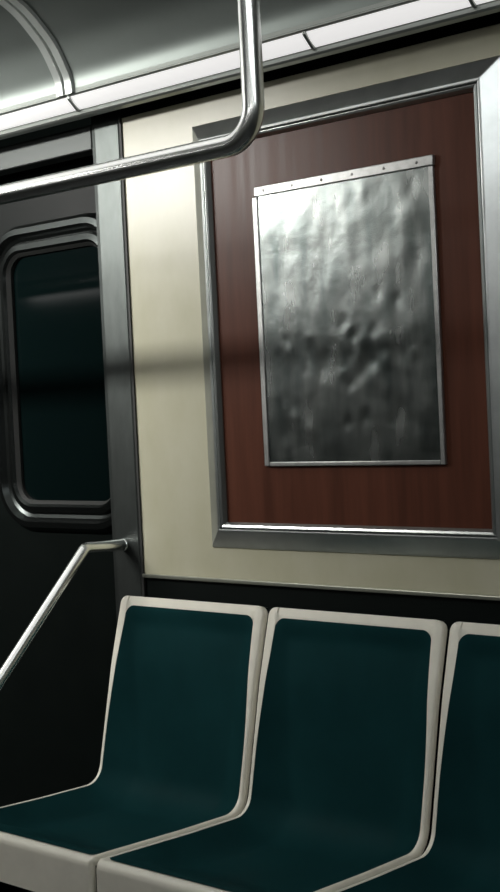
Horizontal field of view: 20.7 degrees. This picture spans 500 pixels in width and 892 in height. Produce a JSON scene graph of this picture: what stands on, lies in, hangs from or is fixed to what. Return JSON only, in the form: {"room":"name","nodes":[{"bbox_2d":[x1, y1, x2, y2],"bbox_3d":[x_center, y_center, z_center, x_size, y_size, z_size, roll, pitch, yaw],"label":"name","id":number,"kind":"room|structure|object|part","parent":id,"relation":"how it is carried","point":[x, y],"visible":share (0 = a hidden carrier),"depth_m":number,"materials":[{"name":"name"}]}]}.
{"room":"train carriage","nodes":[
{"label":"train carriage","id":0,"kind":"room"},
{"bbox_2d":[0,0,387,108],"bbox_3d":[-1.520,-0.880,2.314,7.600,0.375,3.200,-1,2,41],"label":"ceiling","id":1,"kind":"structure","parent":0,"point":[98,40],"depth_m":2.87,"materials":[{"name":"metal"}]},
{"bbox_2d":[0,94,85,139],"bbox_3d":[-0.634,-0.776,3.296,0.672,0.083,0.081,-1,2,41],"label":"light fixture","id":2,"kind":"object","parent":1,"relation":"attached to","point":[55,111],"visible":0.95,"depth_m":3.15,"materials":[{"name":"grey plastic"}]},
{"bbox_2d":[0,98,75,130],"bbox_3d":[-0.644,-0.762,3.284,0.666,0.028,0.036,-1,2,41],"label":"diffuser","id":3,"kind":"object","parent":2,"relation":"attached to","point":[51,112],"depth_m":3.14,"materials":[{"name":"grey plastic"}]},
{"bbox_2d":[0,0,264,204],"bbox_3d":[-1.629,-0.700,3.482,4.372,0.577,0.072,-1,2,41],"label":"handrail","id":4,"kind":"object","parent":1,"relation":"hanging from","point":[234,143],"visible":1,"depth_m":2.14,"materials":[{"name":"silver metal"}]},
{"bbox_2d":[67,24,320,117],"bbox_3d":[-0.127,-0.787,2.856,0.672,0.083,0.081,-1,2,41],"label":"light fixture","id":5,"kind":"object","parent":1,"relation":"attached to","point":[289,48],"visible":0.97,"depth_m":2.84,"materials":[{"name":"grey plastic"}]},
{"bbox_2d":[303,0,480,56],"bbox_3d":[0.262,-0.796,2.518,0.358,0.083,0.081,-1,2,41],"label":"light fixture","id":6,"kind":"object","parent":1,"relation":"attached to","point":[398,19],"visible":0.99,"depth_m":2.51,"materials":[{"name":"grey plastic"}]},
{"bbox_2d":[471,0,499,15],"bbox_3d":[0.651,-0.804,2.180,0.672,0.083,0.081,-1,2,41],"label":"light fixture","id":7,"kind":"object","parent":1,"relation":"attached to","point":[482,7],"visible":1,"depth_m":2.38,"materials":[{"name":"grey metal"}]},
{"bbox_2d":[474,0,492,4],"bbox_3d":[0.641,-0.791,2.168,0.666,0.028,0.036,-1,2,41],"label":"diffuser","id":8,"kind":"object","parent":7,"relation":"attached to","point":[476,2],"depth_m":2.38,"materials":[{"name":"grey plastic"}]},
{"bbox_2d":[122,12,499,853],"bbox_3d":[1.052,0.109,2.051,3.404,2.020,0.060,-1,2,41],"label":"wall","id":9,"kind":"structure","parent":0,"point":[160,206],"depth_m":3.00,"materials":[{"name":"beige plastic"}]},
{"bbox_2d":[0,0,74,96],"bbox_3d":[-1.301,-0.840,1.999,0.025,0.265,2.745,-1,2,41],"label":"trim","id":10,"kind":"structure","parent":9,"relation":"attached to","point":[21,5],"depth_m":2.99,"materials":[{"name":"silver metal"}]},
{"bbox_2d":[0,538,128,690],"bbox_3d":[-0.467,0.696,2.965,0.030,0.938,0.616,-1,2,41],"label":"rail","id":11,"kind":"object","parent":9,"relation":"attached to","point":[84,549],"visible":1,"depth_m":3.00,"materials":[{"name":"silver metal"}]},
{"bbox_2d":[91,108,145,623],"bbox_3d":[-0.271,0.183,3.200,0.098,1.930,0.063,-1,2,41],"label":"trim","id":12,"kind":"structure","parent":9,"relation":"attached to","point":[105,126],"depth_m":3.16,"materials":[{"name":"silver metal"}]},
{"bbox_2d":[3,0,403,111],"bbox_3d":[-0.677,-0.777,3.283,7.600,0.004,0.004,-1,2,41],"label":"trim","id":13,"kind":"structure","parent":9,"relation":"attached to","point":[403,0],"depth_m":2.78,"materials":[{"name":"grey metal"}]},
{"bbox_2d":[142,574,499,600],"bbox_3d":[1.038,0.269,2.030,3.402,0.009,0.007,-1,2,41],"label":"trim","id":14,"kind":"structure","parent":9,"relation":"attached to","point":[173,577],"depth_m":2.79,"materials":[{"name":"grey metal"}]},
{"bbox_2d":[192,55,499,558],"bbox_3d":[0.180,-0.242,2.725,0.770,0.916,0.025,-1,2,41],"label":"framed panel","id":15,"kind":"object","parent":9,"relation":"attached to","point":[451,114],"visible":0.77,"depth_m":2.67,"materials":[{"name":"wood"}]},
{"bbox_3d":[-0.094,-0.236,2.963,0.044,0.915,0.025,-1,2,41],"label":"frame","id":16,"kind":"part","parent":15,"relation":"part of","materials":[{"name":"metal"}]},
{"bbox_3d":[0.160,-0.677,2.712,0.769,0.044,0.025,-1,2,41],"label":"frame","id":17,"kind":"part","parent":15,"relation":"part of","materials":[{"name":"metal"}]},
{"bbox_2d":[252,154,446,465],"bbox_3d":[0.187,-0.251,2.713,0.449,0.581,0.012,-1,2,41],"label":"metal plate","id":18,"kind":"object","parent":15,"relation":"attached to","point":[347,262],"visible":1,"depth_m":2.70,"materials":[{"name":"metal"}]},
{"bbox_3d":[0.201,0.194,2.738,0.769,0.044,0.025,-1,2,41],"label":"frame","id":19,"kind":"part","parent":15,"relation":"part of","materials":[{"name":"metal"}]},
{"bbox_3d":[0.455,-0.248,2.487,0.044,0.915,0.025,-1,2,41],"label":"frame","id":20,"kind":"part","parent":15,"relation":"part of","materials":[{"name":"metal"}]},
{"bbox_3d":[-1.418,1.254,2.378,7.600,0.050,3.200,-1,2,41],"label":"floor","id":21,"kind":"structure","parent":0,"visible":0},
{"bbox_2d":[0,866,96,891],"bbox_3d":[0.109,0.963,2.558,1.320,0.375,0.500,-1,2,41],"label":"frame","id":22,"kind":"object","parent":21,"relation":"on","point":[4,887],"visible":0.02,"depth_m":2.78,"materials":[{"name":"black"}]},
{"bbox_3d":[-0.023,1.002,2.404,1.320,0.320,0.010,-1,2,41],"label":"toe panel","id":23,"kind":"part","parent":22,"relation":"part of","materials":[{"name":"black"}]},
{"bbox_2d":[0,595,267,891],"bbox_3d":[-0.279,0.585,2.800,0.428,0.474,0.548,-1,2,41],"label":"seat","id":24,"kind":"object","parent":22,"relation":"on","point":[177,744],"visible":0.99,"depth_m":2.91,"materials":[{"name":"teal plastic"}]},
{"bbox_2d":[96,607,447,891],"bbox_3d":[0.053,0.578,2.512,0.428,0.474,0.548,-1,2,41],"label":"seat","id":25,"kind":"object","parent":22,"relation":"on","point":[342,774],"visible":1,"depth_m":2.63,"materials":[{"name":"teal plastic"}]},
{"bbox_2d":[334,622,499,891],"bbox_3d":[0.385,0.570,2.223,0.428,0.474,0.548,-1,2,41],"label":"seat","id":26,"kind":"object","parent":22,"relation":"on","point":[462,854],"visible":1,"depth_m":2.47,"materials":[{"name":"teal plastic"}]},
{"bbox_3d":[-2.123,0.268,4.840,3.340,1.842,0.100,-1,2,41],"label":"wall","id":27,"kind":"structure","parent":0,"visible":0},
{"bbox_2d":[0,125,92,175],"bbox_3d":[-1.899,-0.686,4.545,4.096,0.058,0.050,-1,2,41],"label":"trim","id":28,"kind":"structure","parent":27,"relation":"attached to","point":[75,143],"depth_m":3.29,"materials":[{"name":"grey metal"}]},
{"bbox_2d":[0,155,92,184],"bbox_3d":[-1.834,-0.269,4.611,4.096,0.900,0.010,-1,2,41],"label":"trim","id":29,"kind":"structure","parent":27,"relation":"attached to","point":[88,160],"depth_m":3.42,"materials":[{"name":"black metal"}]},
{"bbox_2d":[0,186,116,806],"bbox_3d":[-0.540,0.243,3.475,0.840,1.780,0.057,-1,2,41],"label":"door","id":30,"kind":"structure","parent":27,"relation":"in","point":[55,499],"depth_m":3.42,"materials":[{"name":"metal"}]}
]}

